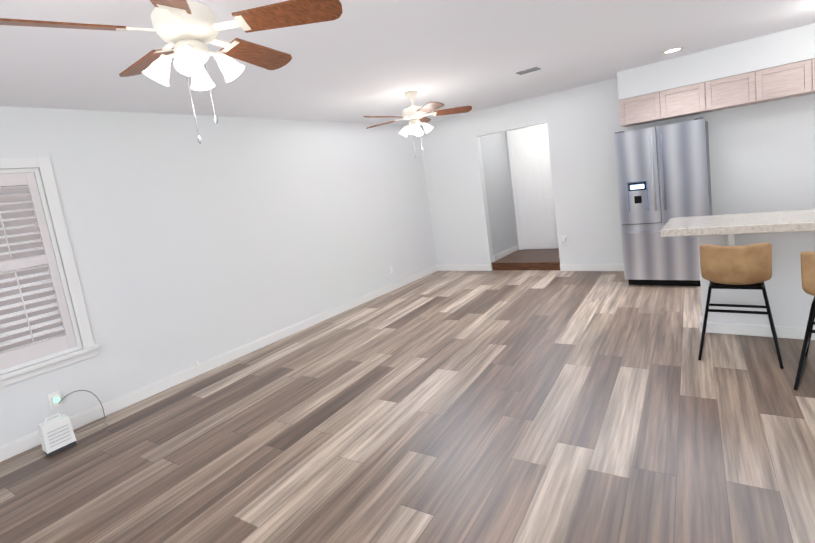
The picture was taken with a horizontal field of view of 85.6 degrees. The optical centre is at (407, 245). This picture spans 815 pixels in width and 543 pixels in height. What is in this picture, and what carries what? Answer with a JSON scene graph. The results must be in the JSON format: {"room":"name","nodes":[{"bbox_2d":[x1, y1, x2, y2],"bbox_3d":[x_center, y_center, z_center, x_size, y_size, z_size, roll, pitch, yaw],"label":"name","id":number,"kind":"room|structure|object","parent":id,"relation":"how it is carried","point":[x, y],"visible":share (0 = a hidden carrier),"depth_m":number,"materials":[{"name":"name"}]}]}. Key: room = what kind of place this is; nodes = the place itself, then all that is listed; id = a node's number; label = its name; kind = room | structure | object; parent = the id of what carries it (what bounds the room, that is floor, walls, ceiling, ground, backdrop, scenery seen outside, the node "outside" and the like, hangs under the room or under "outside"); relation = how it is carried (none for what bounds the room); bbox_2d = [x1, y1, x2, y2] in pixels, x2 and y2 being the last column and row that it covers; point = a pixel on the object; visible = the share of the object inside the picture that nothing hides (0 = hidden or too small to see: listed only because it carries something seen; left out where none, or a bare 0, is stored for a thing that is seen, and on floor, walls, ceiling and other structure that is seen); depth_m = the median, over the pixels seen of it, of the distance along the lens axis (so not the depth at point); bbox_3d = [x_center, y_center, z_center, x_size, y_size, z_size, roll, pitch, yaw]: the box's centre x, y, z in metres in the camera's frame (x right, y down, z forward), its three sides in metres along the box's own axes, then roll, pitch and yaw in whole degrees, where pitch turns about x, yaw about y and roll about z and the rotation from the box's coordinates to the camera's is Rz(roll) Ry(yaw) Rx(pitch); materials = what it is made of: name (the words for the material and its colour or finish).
{"room":"living room","nodes":[
{"label":"living room","id":0,"kind":"room"},
{"bbox_2d":[0,106,436,445],"bbox_3d":[-2.364,0.086,3.841,0.120,2.440,9.310,-2,9,37],"label":"wall","id":1,"kind":"structure","parent":0,"point":[227,234],"depth_m":4.27,"materials":[{"name":"paint"}]},
{"bbox_2d":[0,185,64,352],"bbox_3d":[-3.031,0.218,3.004,0.010,1.413,1.058,-2,9,37],"label":"window","id":2,"kind":"structure","parent":1,"relation":"in","point":[27,310],"depth_m":3.26,"materials":[{"name":"white"}]},
{"bbox_2d":[0,157,99,387],"bbox_3d":[-2.966,0.221,2.957,0.110,1.575,1.250,-2,9,37],"label":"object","id":3,"kind":"structure","parent":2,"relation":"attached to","point":[41,353],"depth_m":3.26,"materials":[{"name":"paint"}]},
{"bbox_2d":[47,391,62,408],"bbox_3d":[-2.647,1.161,3.304,0.008,0.116,0.072,-2,9,37],"label":"electrical outlet","id":4,"kind":"object","parent":1,"relation":"attached to","point":[53,394],"visible":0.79,"depth_m":3.29,"materials":[{"name":"white plastic"}]},
{"bbox_2d":[0,265,437,461],"bbox_3d":[-2.153,1.233,3.947,0.016,0.102,9.054,-2,9,37],"label":"baseboard","id":5,"kind":"structure","parent":1,"relation":"attached to","point":[19,446],"depth_m":4.13,"materials":[{"name":"paint"}]},
{"bbox_2d":[0,270,814,542],"bbox_3d":[1.478,1.086,1.893,8.530,0.080,10.390,-2,9,37],"label":"floor","id":6,"kind":"structure","parent":0,"point":[525,406],"depth_m":2.63,"materials":[{"name":"brown laminate"}]},
{"bbox_2d":[38,390,105,456],"bbox_3d":[-2.480,1.267,3.252,0.314,0.309,0.424,-2,9,37],"label":"air purifier","id":7,"kind":"object","parent":6,"relation":"on","point":[57,434],"visible":1,"depth_m":3.07,"materials":[{"name":"white plastic"}]},
{"bbox_2d":[614,117,711,285],"bbox_3d":[2.925,-0.461,4.980,0.830,1.750,0.801,-2,9,37],"label":"fridge","id":8,"kind":"object","parent":6,"relation":"on","point":[663,175],"visible":0.83,"depth_m":4.71,"materials":[{"name":"silver metal"}]},
{"bbox_2d":[661,209,814,339],"bbox_3d":[3.593,0.198,2.611,3.530,0.890,0.640,-2,9,37],"label":"bar","id":9,"kind":"object","parent":6,"relation":"on","point":[789,236],"visible":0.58,"depth_m":3.23,"materials":[{"name":"paint"}]},
{"bbox_2d":[698,243,783,368],"bbox_3d":[2.321,0.351,3.103,0.458,0.814,0.538,-2,9,37],"label":"stool","id":10,"kind":"object","parent":6,"relation":"on","point":[739,267],"visible":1,"depth_m":2.90,"materials":[{"name":"beige leather"}]},
{"bbox_2d":[794,251,814,389],"bbox_3d":[2.545,0.395,2.526,0.535,0.812,0.455,-15,10,-42],"label":"stool","id":11,"kind":"object","parent":6,"relation":"on","point":[808,270],"visible":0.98,"depth_m":2.52,"materials":[{"name":"beige leather"}]},
{"bbox_2d":[0,0,814,124],"bbox_3d":[1.127,-1.397,1.563,8.530,0.100,10.390,-2,9,37],"label":"ceiling","id":12,"kind":"structure","parent":0,"point":[356,61],"depth_m":3.23,"materials":[{"name":"paint"}]},
{"bbox_2d":[0,0,341,143],"bbox_3d":[-0.878,-0.748,1.773,1.155,0.674,1.188,-2,9,37],"label":"fan","id":13,"kind":"object","parent":12,"relation":"hanging from","point":[187,30],"visible":1,"depth_m":1.69,"materials":[{"name":"brown wood"}]},
{"bbox_2d":[363,91,471,156],"bbox_3d":[0.042,-1.259,4.637,1.158,0.674,1.187,-2,9,37],"label":"fan","id":14,"kind":"object","parent":12,"relation":"hanging from","point":[414,115],"visible":1,"depth_m":4.56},
{"bbox_2d":[516,67,540,74],"bbox_3d":[1.192,-1.718,4.342,0.210,0.013,0.120,-2,9,37],"label":"ceiling vent","id":15,"kind":"object","parent":12,"relation":"in","point":[528,70],"visible":0.96,"depth_m":4.32,"materials":[{"name":"silver metal"}]},
{"bbox_2d":[661,47,683,53],"bbox_3d":[2.618,-1.923,4.346,0.196,0.008,0.196,-2,9,37],"label":"recessed light","id":16,"kind":"object","parent":12,"relation":"in","point":[672,50],"visible":0.96,"depth_m":4.34,"materials":[{"name":"beige"}]},
{"bbox_2d":[480,132,516,255],"bbox_3d":[1.496,-0.922,7.319,0.120,2.440,1.080,-2,9,37],"label":"wall","id":17,"kind":"structure","parent":0,"point":[498,188],"depth_m":7.21,"materials":[{"name":"paint"}]},
{"bbox_2d":[494,245,517,261],"bbox_3d":[1.656,0.124,7.362,0.016,0.090,0.944,-2,9,37],"label":"baseboard","id":18,"kind":"structure","parent":17,"relation":"attached to","point":[505,253],"depth_m":7.31,"materials":[{"name":"paint"}]},
{"bbox_2d":[491,249,559,269],"bbox_3d":[2.548,0.199,6.659,2.278,0.120,1.059,-2,9,37],"label":"step","id":19,"kind":"structure","parent":0,"point":[538,259],"depth_m":6.80,"materials":[{"name":"brown wood"}]},
{"bbox_2d":[505,124,558,249],"bbox_3d":[2.782,-1.053,6.936,2.400,2.440,0.120,-2,9,37],"label":"wall","id":20,"kind":"structure","parent":0,"point":[512,192],"depth_m":7.60,"materials":[{"name":"paint"}]},
{"bbox_2d":[506,123,558,249],"bbox_3d":[2.172,-0.960,7.277,0.940,2.095,0.094,-2,9,37],"label":"hall door","id":21,"kind":"structure","parent":20,"relation":"in","point":[530,169],"depth_m":7.37,"materials":[{"name":"paint"}]},
{"bbox_2d":[420,78,814,269],"bbox_3d":[3.736,-0.914,4.883,8.410,2.440,0.120,-2,9,37],"label":"wall","id":22,"kind":"structure","parent":0,"point":[762,157],"depth_m":5.79,"materials":[{"name":"paint"}]},
{"bbox_2d":[437,264,491,270],"bbox_3d":[0.910,0.365,7.214,1.010,0.102,0.016,-2,9,37],"label":"baseboard","id":23,"kind":"structure","parent":22,"relation":"attached to","point":[479,267],"depth_m":7.17,"materials":[{"name":"paint"}]},
{"bbox_2d":[561,235,566,243],"bbox_3d":[2.171,-0.074,6.127,0.072,0.116,0.077,-2,9,37],"label":"electrical outlet","id":24,"kind":"object","parent":22,"relation":"attached to","point":[564,239],"visible":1,"depth_m":6.13,"materials":[{"name":"white plastic"}]},
{"bbox_2d":[560,263,623,270],"bbox_3d":[2.548,0.299,5.974,0.940,0.102,0.016,-2,9,37],"label":"baseboard","id":25,"kind":"structure","parent":22,"relation":"attached to","point":[593,267],"depth_m":5.99,"materials":[{"name":"paint"}]},
{"bbox_2d":[617,23,814,126],"bbox_3d":[3.684,-1.775,4.404,2.820,0.610,0.368,-2,9,37],"label":"upper cabinets","id":26,"kind":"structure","parent":22,"relation":"attached to","point":[772,67],"depth_m":4.53,"materials":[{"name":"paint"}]}
]}

